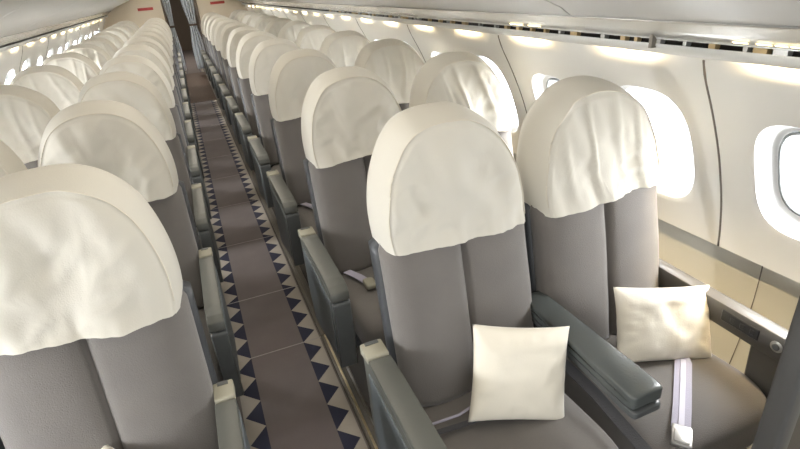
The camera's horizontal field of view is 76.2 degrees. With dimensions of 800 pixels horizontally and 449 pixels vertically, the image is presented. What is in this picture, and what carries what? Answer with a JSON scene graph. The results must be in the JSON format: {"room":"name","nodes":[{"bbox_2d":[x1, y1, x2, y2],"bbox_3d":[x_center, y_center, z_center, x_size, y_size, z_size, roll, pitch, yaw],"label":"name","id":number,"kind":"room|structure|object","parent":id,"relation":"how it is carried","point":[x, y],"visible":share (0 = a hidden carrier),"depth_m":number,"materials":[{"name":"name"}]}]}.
{"room":"aircraft cabin","nodes":[
{"label":"aircraft cabin","id":0,"kind":"room"},
{"bbox_2d":[0,18,104,84],"bbox_3d":[-3.495,-1.454,4.872,0.249,0.805,11.990,-14,27,-18],"label":"wall","id":1,"kind":"structure","parent":0,"point":[10,59],"depth_m":4.98,"materials":[{"name":"white plastic"}]},
{"bbox_2d":[5,70,14,84],"bbox_3d":[-3.229,-1.068,4.197,0.182,0.370,0.310,-14,27,-18],"label":"window","id":2,"kind":"structure","parent":1,"relation":"in","point":[10,75],"depth_m":4.26,"materials":[{"name":"white"}]},
{"bbox_2d":[22,59,29,69],"bbox_3d":[-3.432,-1.276,4.658,0.204,0.431,0.336,-14,27,-18],"label":"window","id":3,"kind":"structure","parent":1,"relation":"in","point":[27,61],"depth_m":4.68,"materials":[{"name":"white glass"}]},
{"bbox_2d":[36,56,41,65],"bbox_3d":[-3.642,-1.481,5.117,0.182,0.370,0.310,-14,27,-18],"label":"window","id":4,"kind":"structure","parent":1,"relation":"in","point":[39,60],"depth_m":5.18,"materials":[{"name":"white glass"}]},
{"bbox_2d":[48,48,52,56],"bbox_3d":[-3.845,-1.688,5.579,0.204,0.431,0.336,-14,27,-18],"label":"window","id":5,"kind":"structure","parent":1,"relation":"in","point":[51,49],"depth_m":5.61,"materials":[{"name":"white glass"}]},
{"bbox_2d":[0,15,106,47],"bbox_3d":[-3.163,-1.579,4.326,0.026,0.047,12.900,-14,27,-18],"label":"trim","id":6,"kind":"structure","parent":1,"relation":"attached to","point":[2,46],"depth_m":4.85,"materials":[{"name":"black"}]},
{"bbox_2d":[0,16,107,52],"bbox_3d":[-3.165,-1.554,4.336,0.033,0.033,12.900,-14,27,-18],"label":"trim","id":7,"kind":"structure","parent":1,"relation":"attached to","point":[12,46],"depth_m":4.75,"materials":[{"name":"grey plastic"}]},
{"bbox_2d":[0,11,110,45],"bbox_3d":[-3.118,-1.620,4.328,0.078,0.059,12.900,-14,27,-18],"label":"trim","id":8,"kind":"structure","parent":1,"relation":"attached to","point":[10,39],"depth_m":4.65,"materials":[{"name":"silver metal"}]},
{"bbox_2d":[102,0,247,29],"bbox_3d":[-4.441,-4.138,10.267,3.300,2.250,0.040,-14,27,-18],"label":"wall","id":9,"kind":"structure","parent":0,"point":[127,11],"depth_m":10.01,"materials":[{"name":"beige plastic"}]},
{"bbox_2d":[137,7,152,10],"bbox_3d":[-4.975,-4.208,9.966,0.280,0.050,0.012,-14,27,-18],"label":"sign","id":10,"kind":"object","parent":9,"relation":"attached to","point":[148,8],"visible":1,"depth_m":9.96,"materials":[{"name":"red plastic"}]},
{"bbox_2d":[160,0,205,52],"bbox_3d":[-4.371,-4.032,10.347,0.660,1.980,0.080,-14,27,-18],"label":"door frame","id":11,"kind":"structure","parent":9,"relation":"in","point":[195,2],"depth_m":10.28,"materials":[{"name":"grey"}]},
{"bbox_2d":[162,0,186,70],"bbox_3d":[-4.627,-4.052,10.341,0.144,1.820,0.060,-14,27,-18],"label":"curtain","id":12,"kind":"object","parent":11,"relation":"hanging from","point":[166,3],"visible":0.72,"depth_m":10.35,"materials":[{"name":"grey fabric"}]},
{"bbox_2d":[180,0,204,68],"bbox_3d":[-4.258,-4.144,10.465,0.283,1.820,0.066,-14,27,-18],"label":"curtain","id":13,"kind":"object","parent":11,"relation":"hanging from","point":[188,5],"visible":0.87,"depth_m":10.55,"materials":[{"name":"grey fabric"}]},
{"bbox_2d":[210,1,224,3],"bbox_3d":[-3.721,-4.521,10.389,0.280,0.050,0.012,-14,27,-18],"label":"sign","id":14,"kind":"object","parent":9,"relation":"attached to","point":[214,2],"visible":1,"depth_m":10.38,"materials":[{"name":"red plastic"}]},
{"bbox_2d":[162,0,201,50],"bbox_3d":[-6.647,-6.404,15.373,1.450,2.200,0.050,-14,27,-18],"label":"wall","id":15,"kind":"structure","parent":0,"point":[181,23],"depth_m":15.51,"materials":[{"name":"brown"}]},
{"bbox_2d":[187,50,751,448],"bbox_3d":[-3.057,-1.812,7.881,3.300,0.046,19.000,-14,27,-18],"label":"floor","id":16,"kind":"structure","parent":0,"point":[358,371],"depth_m":2.27,"materials":[{"name":"grey carpet"}]},
{"bbox_2d":[0,437,4,448],"bbox_3d":[-1.088,0.664,0.973,0.510,1.227,0.750,-14,27,-18],"label":"seat","id":17,"kind":"object","parent":16,"relation":"on","point":[1,442],"visible":0.05,"depth_m":1.20,"materials":[{"name":"grey fabric"}]},
{"bbox_2d":[0,140,26,177],"bbox_3d":[-1.409,0.343,1.688,0.510,1.229,0.752,-14,27,-18],"label":"seat","id":18,"kind":"object","parent":16,"relation":"on","point":[10,163],"visible":0.08,"depth_m":1.76,"materials":[{"name":"grey fabric"}]},
{"bbox_2d":[0,85,59,168],"bbox_3d":[-1.730,0.021,2.401,0.510,1.234,0.750,-14,27,-18],"label":"seat","id":19,"kind":"object","parent":16,"relation":"on","point":[25,113],"visible":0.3,"depth_m":2.39,"materials":[{"name":"grey fabric"}]},
{"bbox_2d":[9,65,83,110],"bbox_3d":[-2.051,-0.297,3.117,0.510,1.229,0.752,-14,27,-18],"label":"seat","id":20,"kind":"object","parent":16,"relation":"on","point":[60,85],"visible":0.24,"depth_m":3.09,"materials":[{"name":"grey fabric"}]},
{"bbox_2d":[42,52,100,83],"bbox_3d":[-2.372,-0.616,3.832,0.510,1.228,0.752,-14,27,-18],"label":"seat","id":21,"kind":"object","parent":16,"relation":"on","point":[81,66],"visible":0.16,"depth_m":3.81,"materials":[{"name":"grey fabric"}]},
{"bbox_2d":[63,44,110,69],"bbox_3d":[-2.692,-0.936,4.545,0.510,1.227,0.750,-14,27,-18],"label":"seat","id":22,"kind":"object","parent":16,"relation":"on","point":[95,53],"visible":0.18,"depth_m":4.53,"materials":[{"name":"grey fabric"}]},
{"bbox_2d":[78,37,118,58],"bbox_3d":[-3.013,-1.257,5.261,0.510,1.229,0.752,-14,27,-18],"label":"seat","id":23,"kind":"object","parent":16,"relation":"on","point":[106,45],"visible":0.14,"depth_m":5.25,"materials":[{"name":"grey fabric"}]},
{"bbox_2d":[90,32,124,48],"bbox_3d":[-3.334,-1.579,5.973,0.510,1.234,0.750,-14,27,-18],"label":"seat","id":24,"kind":"object","parent":16,"relation":"on","point":[117,41],"visible":0.12,"depth_m":5.96,"materials":[{"name":"grey fabric"}]},
{"bbox_2d":[100,28,129,42],"bbox_3d":[-3.655,-1.897,6.689,0.510,1.229,0.752,-14,27,-18],"label":"seat","id":25,"kind":"object","parent":16,"relation":"on","point":[119,33],"visible":0.14,"depth_m":6.68,"materials":[{"name":"grey fabric"}]},
{"bbox_2d":[106,25,133,37],"bbox_3d":[-3.975,-2.216,7.404,0.510,1.228,0.752,-14,27,-18],"label":"seat","id":26,"kind":"object","parent":16,"relation":"on","point":[125,30],"visible":0.12,"depth_m":7.39,"materials":[{"name":"grey fabric"}]},
{"bbox_2d":[112,23,136,33],"bbox_3d":[-4.296,-2.535,8.118,0.510,1.227,0.750,-14,27,-18],"label":"seat","id":27,"kind":"object","parent":16,"relation":"on","point":[131,28],"visible":0.12,"depth_m":8.11,"materials":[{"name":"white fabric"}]},
{"bbox_2d":[0,163,250,448],"bbox_3d":[-0.647,0.547,1.135,0.571,1.229,0.724,-14,27,-18],"label":"seat","id":28,"kind":"object","parent":16,"relation":"on","point":[103,341],"visible":1,"depth_m":1.14,"materials":[{"name":"grey fabric"}]},
{"bbox_2d":[101,445,114,448],"bbox_3d":[-0.615,0.657,1.119,0.290,0.186,0.238,2,27,14],"label":"pillow","id":29,"kind":"object","parent":28,"relation":"on","point":[105,446],"visible":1,"depth_m":1.20,"materials":[{"name":"beige fabric"}]},
{"bbox_2d":[118,21,138,29],"bbox_3d":[-4.617,-2.856,8.833,0.510,1.229,0.752,-14,27,-18],"label":"seat","id":30,"kind":"object","parent":16,"relation":"on","point":[133,24],"visible":0.09,"depth_m":8.83,"materials":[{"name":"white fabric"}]},
{"bbox_2d":[38,100,243,396],"bbox_3d":[-0.967,0.226,1.848,0.571,1.231,0.722,-14,27,-18],"label":"seat","id":31,"kind":"object","parent":16,"relation":"on","point":[113,137],"visible":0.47,"depth_m":1.83,"materials":[{"name":"grey fabric"}]},
{"bbox_2d":[198,306,223,381],"bbox_3d":[-0.900,0.504,1.877,0.452,0.172,0.510,-14,27,-18],"label":"seat cushion","id":32,"kind":"object","parent":31,"relation":"on","point":[218,365],"depth_m":1.81,"materials":[{"name":"grey fabric"}]},
{"bbox_2d":[78,71,222,282],"bbox_3d":[-1.288,-0.093,2.563,0.571,1.229,0.722,-14,27,-18],"label":"seat","id":33,"kind":"object","parent":16,"relation":"on","point":[133,90],"visible":0.3,"depth_m":2.55,"materials":[{"name":"grey fabric"}]},
{"bbox_2d":[99,55,211,218],"bbox_3d":[-1.609,-0.414,3.279,0.571,1.229,0.725,-14,27,-18],"label":"seat","id":34,"kind":"object","parent":16,"relation":"on","point":[141,66],"visible":0.23,"depth_m":3.26,"materials":[{"name":"grey fabric"}]},
{"bbox_2d":[113,45,203,178],"bbox_3d":[-1.930,-0.733,3.993,0.571,1.229,0.725,-14,27,-18],"label":"seat","id":35,"kind":"object","parent":16,"relation":"on","point":[145,51],"visible":0.23,"depth_m":3.98,"materials":[{"name":"grey fabric"}]},
{"bbox_2d":[122,37,198,149],"bbox_3d":[-2.251,-1.053,4.707,0.571,1.229,0.724,-14,27,-18],"label":"seat","id":36,"kind":"object","parent":16,"relation":"on","point":[158,47],"visible":0.11,"depth_m":4.70,"materials":[{"name":"grey fabric"}]},
{"bbox_2d":[129,32,195,129],"bbox_3d":[-2.571,-1.374,5.421,0.571,1.231,0.722,-14,27,-18],"label":"seat","id":37,"kind":"object","parent":16,"relation":"on","point":[151,35],"visible":0.13,"depth_m":5.42,"materials":[{"name":"grey fabric"}]},
{"bbox_2d":[135,28,192,113],"bbox_3d":[-2.892,-1.692,6.136,0.571,1.229,0.722,-14,27,-18],"label":"seat","id":38,"kind":"object","parent":16,"relation":"on","point":[153,30],"visible":0.17,"depth_m":6.14,"materials":[{"name":"grey fabric"}]},
{"bbox_2d":[139,24,189,98],"bbox_3d":[-3.213,-2.013,6.851,0.571,1.229,0.725,-14,27,-18],"label":"seat","id":39,"kind":"object","parent":16,"relation":"on","point":[157,27],"visible":0.13,"depth_m":6.85,"materials":[{"name":"grey fabric"}]},
{"bbox_2d":[142,22,188,91],"bbox_3d":[-3.534,-2.333,7.566,0.571,1.229,0.725,-14,27,-18],"label":"seat","id":40,"kind":"object","parent":16,"relation":"on","point":[148,23],"visible":0.1,"depth_m":7.57,"materials":[{"name":"grey fabric"}]},
{"bbox_2d":[144,20,186,81],"bbox_3d":[-3.854,-2.652,8.280,0.571,1.229,0.724,-14,27,-18],"label":"seat","id":41,"kind":"object","parent":16,"relation":"on","point":[159,21],"visible":0.12,"depth_m":8.29,"materials":[{"name":"grey fabric"}]},
{"bbox_2d":[147,18,185,75],"bbox_3d":[-4.175,-2.973,8.993,0.571,1.231,0.722,-14,27,-18],"label":"seat","id":42,"kind":"object","parent":16,"relation":"on","point":[160,19],"visible":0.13,"depth_m":9.00,"materials":[{"name":"grey fabric"}]},
{"bbox_2d":[186,72,216,102],"bbox_3d":[-3.827,-2.629,9.626,0.460,0.016,3.550,-14,27,-18],"label":"mat","id":43,"kind":"object","parent":16,"relation":"on","point":[199,87],"visible":0.91,"depth_m":9.27,"materials":[{"name":"brown carpet"}]},
{"bbox_2d":[200,12,216,74],"bbox_3d":[-3.295,-3.179,9.264,0.619,1.229,0.725,-14,27,-18],"label":"seat","id":44,"kind":"object","parent":16,"relation":"on","point":[206,14],"visible":0.15,"depth_m":9.21,"materials":[{"name":"grey fabric"}]},
{"bbox_2d":[203,14,219,80],"bbox_3d":[-2.973,-2.858,8.548,0.619,1.229,0.722,-14,27,-18],"label":"seat","id":45,"kind":"object","parent":16,"relation":"on","point":[208,17],"visible":0.2,"depth_m":8.48,"materials":[{"name":"grey fabric"}]},
{"bbox_2d":[206,15,224,88],"bbox_3d":[-2.653,-2.539,7.833,0.619,1.231,0.722,-14,27,-18],"label":"seat","id":46,"kind":"object","parent":16,"relation":"on","point":[209,63],"visible":0.17,"depth_m":7.77,"materials":[{"name":"grey fabric"}]},
{"bbox_2d":[209,17,232,97],"bbox_3d":[-2.332,-2.218,7.120,0.619,1.229,0.724,-14,27,-18],"label":"seat","id":47,"kind":"object","parent":16,"relation":"on","point":[215,22],"visible":0.2,"depth_m":7.06,"materials":[{"name":"grey fabric"}]},
{"bbox_2d":[213,20,238,109],"bbox_3d":[-2.011,-1.899,6.406,0.619,1.229,0.725,-14,27,-18],"label":"seat","id":48,"kind":"object","parent":16,"relation":"on","point":[218,80],"visible":0.23,"depth_m":6.34,"materials":[{"name":"grey fabric"}]},
{"bbox_2d":[219,22,247,124],"bbox_3d":[-1.691,-1.579,5.691,0.619,1.229,0.725,-14,27,-18],"label":"seat","id":49,"kind":"object","parent":16,"relation":"on","point":[229,28],"visible":0.15,"depth_m":5.63,"materials":[{"name":"grey fabric"}]},
{"bbox_2d":[229,10,244,19],"bbox_3d":[-2.803,-3.295,9.416,0.510,1.229,0.752,-14,27,-18],"label":"seat","id":50,"kind":"object","parent":16,"relation":"on","point":[233,14],"visible":0.09,"depth_m":9.34,"materials":[{"name":"white fabric"}]},
{"bbox_2d":[234,10,249,21],"bbox_3d":[-2.482,-2.977,8.700,0.510,1.234,0.750,-14,27,-18],"label":"seat","id":51,"kind":"object","parent":16,"relation":"on","point":[238,16],"visible":0.09,"depth_m":8.62,"materials":[{"name":"white fabric"}]},
{"bbox_2d":[226,26,259,143],"bbox_3d":[-1.369,-1.258,4.976,0.619,1.229,0.722,-14,27,-18],"label":"seat","id":52,"kind":"object","parent":16,"relation":"on","point":[236,35],"visible":0.32,"depth_m":4.91,"materials":[{"name":"grey fabric"}]},
{"bbox_2d":[240,12,258,23],"bbox_3d":[-2.162,-2.655,7.988,0.510,1.229,0.752,-14,27,-18],"label":"seat","id":53,"kind":"object","parent":16,"relation":"on","point":[245,17],"visible":0.09,"depth_m":7.91,"materials":[{"name":"white fabric"}]},
{"bbox_2d":[235,31,276,170],"bbox_3d":[-1.049,-0.940,4.261,0.619,1.231,0.722,-14,27,-18],"label":"seat","id":54,"kind":"object","parent":16,"relation":"on","point":[247,126],"visible":0.28,"depth_m":4.20,"materials":[{"name":"grey fabric"}]},
{"bbox_2d":[246,14,267,27],"bbox_3d":[-1.840,-2.334,7.273,0.510,1.227,0.750,-14,27,-18],"label":"seat","id":55,"kind":"object","parent":16,"relation":"on","point":[252,20],"visible":0.12,"depth_m":7.19,"materials":[{"name":"white fabric"}]},
{"bbox_2d":[206,75,324,335],"bbox_3d":[-2.230,-1.326,6.661,0.048,0.020,9.855,-14,27,-18],"label":"rail","id":56,"kind":"object","parent":16,"relation":"on","point":[303,285],"visible":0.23,"depth_m":3.40,"materials":[{"name":"grey metal"}]},
{"bbox_2d":[255,15,278,30],"bbox_3d":[-1.520,-2.014,6.559,0.510,1.228,0.752,-14,27,-18],"label":"seat","id":57,"kind":"object","parent":16,"relation":"on","point":[262,22],"visible":0.06,"depth_m":6.48,"materials":[{"name":"white fabric"}]},
{"bbox_2d":[247,38,300,207],"bbox_3d":[-0.728,-0.619,3.548,0.619,1.229,0.724,-14,27,-18],"label":"seat","id":58,"kind":"object","parent":16,"relation":"on","point":[266,53],"visible":0.29,"depth_m":3.48,"materials":[{"name":"grey fabric"}]},
{"bbox_2d":[271,164,281,176],"bbox_3d":[-0.651,-0.344,3.578,0.452,0.172,0.510,-14,27,-18],"label":"seat cushion","id":59,"kind":"object","parent":58,"relation":"on","point":[273,166],"depth_m":3.59,"materials":[{"name":"grey fabric"}]},
{"bbox_2d":[182,50,369,448],"bbox_3d":[-3.000,-1.803,7.792,0.440,0.008,18.800,-14,27,-18],"label":"carpet runner","id":60,"kind":"object","parent":16,"relation":"on","point":[294,397],"visible":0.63,"depth_m":2.62,"materials":[{"name":"grey"}]},
{"bbox_2d":[265,18,292,37],"bbox_3d":[-1.199,-1.695,5.844,0.510,1.229,0.752,-14,27,-18],"label":"seat","id":61,"kind":"object","parent":16,"relation":"on","point":[274,26],"visible":0.12,"depth_m":5.77,"materials":[{"name":"white fabric"}]},
{"bbox_2d":[278,20,310,42],"bbox_3d":[-0.878,-1.377,5.128,0.510,1.234,0.750,-14,27,-18],"label":"seat","id":62,"kind":"object","parent":16,"relation":"on","point":[290,30],"visible":0.13,"depth_m":5.06,"materials":[{"name":"white fabric"}]},
{"bbox_2d":[266,49,336,265],"bbox_3d":[-0.407,-0.299,2.834,0.619,1.229,0.725,-14,27,-18],"label":"seat","id":63,"kind":"object","parent":16,"relation":"on","point":[293,73],"visible":0.34,"depth_m":2.78,"materials":[{"name":"grey fabric"}]},
{"bbox_2d":[297,205,317,235],"bbox_3d":[-0.330,-0.024,2.864,0.452,0.172,0.510,-14,27,-18],"label":"seat cushion","id":64,"kind":"object","parent":63,"relation":"on","point":[306,215],"depth_m":2.78,"materials":[{"name":"grey fabric"}]},
{"bbox_2d":[295,25,334,50],"bbox_3d":[-0.558,-1.055,4.415,0.510,1.229,0.752,-14,27,-18],"label":"seat","id":65,"kind":"object","parent":16,"relation":"on","point":[310,37],"visible":0.22,"depth_m":4.35,"materials":[{"name":"white fabric"}]},
{"bbox_2d":[320,30,369,67],"bbox_3d":[-0.236,-0.734,3.700,0.510,1.227,0.750,-14,27,-18],"label":"seat","id":66,"kind":"object","parent":16,"relation":"on","point":[343,48],"visible":0.25,"depth_m":3.64,"materials":[{"name":"white fabric"}]},
{"bbox_2d":[298,66,401,367],"bbox_3d":[-0.087,0.021,2.119,0.619,1.229,0.725,-14,27,-18],"label":"seat","id":67,"kind":"object","parent":16,"relation":"on","point":[345,110],"visible":0.54,"depth_m":2.08,"materials":[{"name":"grey fabric"}]},
{"bbox_2d":[341,266,386,347],"bbox_3d":[-0.010,0.296,2.149,0.452,0.172,0.510,-14,27,-18],"label":"seat cushion","id":68,"kind":"object","parent":67,"relation":"on","point":[366,314],"depth_m":1.98,"materials":[{"name":"grey fabric"}]},
{"bbox_2d":[322,334,377,448],"bbox_3d":[0.220,1.113,1.213,0.055,0.020,3.040,-14,27,-18],"label":"rail","id":69,"kind":"object","parent":16,"relation":"on","point":[356,398],"visible":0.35,"depth_m":2.10,"materials":[{"name":"metal"}]},
{"bbox_2d":[354,38,423,110],"bbox_3d":[0.084,-0.415,2.987,0.510,1.228,0.752,-14,27,-18],"label":"seat","id":70,"kind":"object","parent":16,"relation":"on","point":[394,61],"visible":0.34,"depth_m":2.95,"materials":[{"name":"white fabric"}]},
{"bbox_2d":[409,51,513,156],"bbox_3d":[0.405,-0.096,2.272,0.510,1.229,0.752,-14,27,-18],"label":"seat","id":71,"kind":"object","parent":16,"relation":"on","point":[465,79],"visible":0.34,"depth_m":2.23,"materials":[{"name":"white fabric"}]},
{"bbox_2d":[360,101,662,448],"bbox_3d":[0.235,0.341,1.403,0.619,1.229,0.722,-14,27,-18],"label":"seat","id":72,"kind":"object","parent":16,"relation":"on","point":[445,195],"visible":0.94,"depth_m":1.39,"materials":[{"name":"grey fabric"}]},
{"bbox_2d":[468,324,569,421],"bbox_3d":[0.325,0.405,1.387,0.304,0.286,0.144,-5,26,1],"label":"pillow","id":73,"kind":"object","parent":72,"relation":"on","point":[519,373],"visible":1,"depth_m":1.35,"materials":[{"name":"beige fabric"}]},
{"bbox_2d":[423,391,618,448],"bbox_3d":[0.311,0.616,1.435,0.452,0.172,0.510,-14,27,-18],"label":"seat cushion","id":74,"kind":"object","parent":72,"relation":"on","point":[448,413],"depth_m":1.38,"materials":[{"name":"grey fabric"}]},
{"bbox_2d":[516,75,788,448],"bbox_3d":[0.726,0.223,1.556,0.510,1.234,0.750,-14,27,-18],"label":"seat","id":75,"kind":"object","parent":16,"relation":"on","point":[588,160],"visible":0.77,"depth_m":1.52,"materials":[{"name":"grey fabric"}]},
{"bbox_2d":[613,285,711,361],"bbox_3d":[0.812,0.307,1.573,0.332,0.240,0.140,-6,26,-1],"label":"pillow","id":76,"kind":"object","parent":75,"relation":"on","point":[654,324],"visible":0.94,"depth_m":1.54,"materials":[{"name":"beige fabric"}]},
{"bbox_2d":[564,334,766,448],"bbox_3d":[0.775,0.500,1.591,0.468,0.173,0.510,-14,27,-18],"label":"seat cushion","id":77,"kind":"object","parent":75,"relation":"on","point":[721,406],"depth_m":1.42,"materials":[{"name":"grey fabric"}]},
{"bbox_2d":[245,5,799,282],"bbox_3d":[-0.862,-2.110,5.761,0.249,0.805,11.990,-14,27,-18],"label":"wall","id":78,"kind":"structure","parent":0,"point":[747,100],"depth_m":1.71,"materials":[{"name":"white plastic"}]},
{"bbox_2d":[431,52,441,56],"bbox_3d":[0.330,-0.925,3.277,0.182,0.370,0.310,-14,27,-18],"label":"window","id":79,"kind":"structure","parent":78,"relation":"in","point":[433,54],"depth_m":3.27,"materials":[{"name":"white"}]},
{"bbox_2d":[478,56,517,132],"bbox_3d":[0.532,-0.718,2.816,0.204,0.431,0.336,-14,27,-18],"label":"window","id":80,"kind":"structure","parent":78,"relation":"in","point":[514,118],"depth_m":2.72,"materials":[{"name":"white"}]},
{"bbox_2d":[498,35,526,113],"bbox_3d":[0.595,-0.610,2.569,0.241,0.674,0.007,-14,27,-18],"label":"trim","id":81,"kind":"structure","parent":78,"relation":"attached to","point":[498,35],"depth_m":2.50,"materials":[{"name":"grey plastic"}]},
{"bbox_2d":[238,0,799,51],"bbox_3d":[-0.884,-2.177,5.082,0.078,0.059,12.900,-14,27,-18],"label":"trim","id":82,"kind":"structure","parent":78,"relation":"attached to","point":[687,32],"depth_m":1.60,"materials":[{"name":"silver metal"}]},
{"bbox_2d":[241,3,799,69],"bbox_3d":[-0.828,-2.137,5.125,0.033,0.033,12.900,-14,27,-18],"label":"trim","id":83,"kind":"structure","parent":78,"relation":"attached to","point":[790,62],"depth_m":1.68,"materials":[{"name":"grey plastic"}]},
{"bbox_2d":[242,2,799,56],"bbox_3d":[-0.834,-2.159,5.112,0.026,0.047,12.900,-14,27,-18],"label":"trim","id":84,"kind":"structure","parent":78,"relation":"attached to","point":[668,42],"depth_m":1.75,"materials":[{"name":"black plastic"}]},
{"bbox_2d":[532,74,559,99],"bbox_3d":[0.743,-0.513,2.357,0.182,0.370,0.310,-14,27,-18],"label":"window","id":85,"kind":"structure","parent":78,"relation":"in","point":[540,82],"depth_m":2.39,"materials":[{"name":"white"}]},
{"bbox_2d":[329,10,772,54],"bbox_3d":[0.228,-1.094,2.750,0.019,0.018,4.600,-14,27,-18],"label":"trim","id":86,"kind":"structure","parent":78,"relation":"attached to","point":[638,39],"depth_m":1.82,"materials":[{"name":"beige"}]},
{"bbox_2d":[332,10,793,56],"bbox_3d":[0.184,-1.138,2.848,0.019,0.018,4.172,-14,27,-18],"label":"trim","id":87,"kind":"structure","parent":78,"relation":"attached to","point":[658,41],"depth_m":1.51,"materials":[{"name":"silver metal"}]},
{"bbox_2d":[648,34,656,47],"bbox_3d":[0.761,-0.554,1.528,0.026,0.045,0.012,-14,27,-18],"label":"trim","id":88,"kind":"structure","parent":78,"relation":"attached to","point":[652,39],"depth_m":1.52,"materials":[{"name":"white plastic"}]},
{"bbox_2d":[621,86,693,197],"bbox_3d":[0.946,-0.305,1.895,0.204,0.431,0.336,-14,27,-18],"label":"window","id":89,"kind":"structure","parent":78,"relation":"in","point":[675,151],"depth_m":1.83,"materials":[{"name":"white"}]},
{"bbox_2d":[702,60,721,245],"bbox_3d":[1.008,-0.198,1.649,0.241,0.674,0.007,-14,27,-18],"label":"trim","id":90,"kind":"structure","parent":78,"relation":"attached to","point":[703,61],"depth_m":1.63,"materials":[{"name":"grey rubber"}]},
{"bbox_2d":[754,126,799,240],"bbox_3d":[1.157,-0.101,1.436,0.182,0.370,0.310,-14,27,-18],"label":"window","id":91,"kind":"structure","parent":78,"relation":"in","point":[774,202],"depth_m":1.56,"materials":[{"name":"white plastic"}]},
{"bbox_2d":[513,152,799,373],"bbox_3d":[-0.505,-1.303,5.643,0.086,0.605,12.900,-14,27,-18],"label":"wall","id":92,"kind":"structure","parent":0,"point":[735,276],"depth_m":1.86,"materials":[{"name":"beige plastic"}]},
{"bbox_2d":[729,266,762,363],"bbox_3d":[1.209,0.397,1.827,0.084,0.583,0.003,-14,27,-18],"label":"trim","id":93,"kind":"structure","parent":92,"relation":"attached to","point":[762,266],"depth_m":1.78,"materials":[{"name":"grey rubber"}]},
{"bbox_2d":[787,414,799,448],"bbox_3d":[1.026,0.420,1.135,0.595,1.200,0.030,-14,27,-18],"label":"wall","id":94,"kind":"structure","parent":0,"point":[794,443],"depth_m":1.01,"materials":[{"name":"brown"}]},
{"bbox_2d":[751,296,799,448],"bbox_3d":[0.738,0.488,1.035,0.044,1.210,0.044,-14,27,-18],"label":"trim","id":95,"kind":"structure","parent":94,"relation":"attached to","point":[781,411],"depth_m":0.94,"materials":[{"name":"grey plastic"}]},
{"bbox_3d":[-1.201,-2.519,4.787,0.572,0.812,12.900,-14,27,-18],"label":"trim","id":96,"kind":"structure","parent":0,"visible":0},
{"bbox_2d":[282,0,317,2],"bbox_3d":[-1.341,-2.637,5.085,0.592,0.827,1.692,-14,27,-18],"label":"bin","id":97,"kind":"object","parent":96,"relation":"attached to","point":[302,1],"visible":0.8,"depth_m":5.13,"materials":[{"name":"grey plastic"}]},
{"bbox_2d":[315,0,385,6],"bbox_3d":[-0.697,-1.994,3.649,0.592,0.827,1.692,-14,27,-18],"label":"bin","id":98,"kind":"object","parent":96,"relation":"attached to","point":[345,2],"visible":0.85,"depth_m":3.66,"materials":[{"name":"grey plastic"}]},
{"bbox_2d":[375,0,569,14],"bbox_3d":[-0.043,-1.342,2.192,0.592,0.827,1.742,-14,27,-18],"label":"bin","id":99,"kind":"object","parent":96,"relation":"attached to","point":[510,6],"visible":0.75,"depth_m":2.08,"materials":[{"name":"grey plastic"}]},
{"bbox_2d":[547,0,799,26],"bbox_3d":[0.763,-0.539,0.397,0.592,0.827,2.492,-14,27,-18],"label":"bin","id":100,"kind":"object","parent":96,"relation":"attached to","point":[758,12],"visible":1,"depth_m":1.25,"materials":[{"name":"grey plastic"}]},
{"bbox_3d":[-2.872,-2.102,4.223,0.572,0.812,12.900,-14,27,-18],"label":"trim","id":101,"kind":"structure","parent":0,"visible":0},
{"bbox_2d":[0,0,26,17],"bbox_3d":[-1.724,-0.959,1.698,0.592,0.827,1.692,-14,27,-18],"label":"bin","id":102,"kind":"object","parent":101,"relation":"attached to","point":[6,6],"visible":1,"depth_m":2.40,"materials":[{"name":"grey plastic"}]},
{"bbox_2d":[0,0,76,37],"bbox_3d":[-2.368,-1.602,3.134,0.592,0.827,1.692,-14,27,-18],"label":"bin","id":103,"kind":"object","parent":101,"relation":"attached to","point":[30,12],"visible":0.94,"depth_m":3.23,"materials":[{"name":"grey plastic"}]},
{"bbox_2d":[24,0,100,31],"bbox_3d":[-3.013,-2.244,4.569,0.592,0.827,1.692,-14,27,-18],"label":"bin","id":104,"kind":"object","parent":101,"relation":"attached to","point":[61,16],"visible":0.78,"depth_m":4.51,"materials":[{"name":"grey plastic"}]},
{"bbox_2d":[64,0,113,21],"bbox_3d":[-3.658,-2.887,6.005,0.592,0.827,1.692,-14,27,-18],"label":"bin","id":105,"kind":"object","parent":101,"relation":"attached to","point":[83,13],"visible":0.74,"depth_m":6.00,"materials":[{"name":"grey plastic"}]},
{"bbox_2d":[86,0,122,16],"bbox_3d":[-4.302,-3.530,7.441,0.592,0.827,1.692,-14,27,-18],"label":"bin","id":106,"kind":"object","parent":101,"relation":"attached to","point":[114,2],"visible":0.73,"depth_m":7.41,"materials":[{"name":"grey plastic"}]},
{"bbox_2d":[101,0,128,12],"bbox_3d":[-4.966,-4.192,8.918,0.592,0.827,1.792,-14,27,-18],"label":"bin","id":107,"kind":"object","parent":101,"relation":"attached to","point":[111,8],"visible":0.77,"depth_m":8.90,"materials":[{"name":"grey plastic"}]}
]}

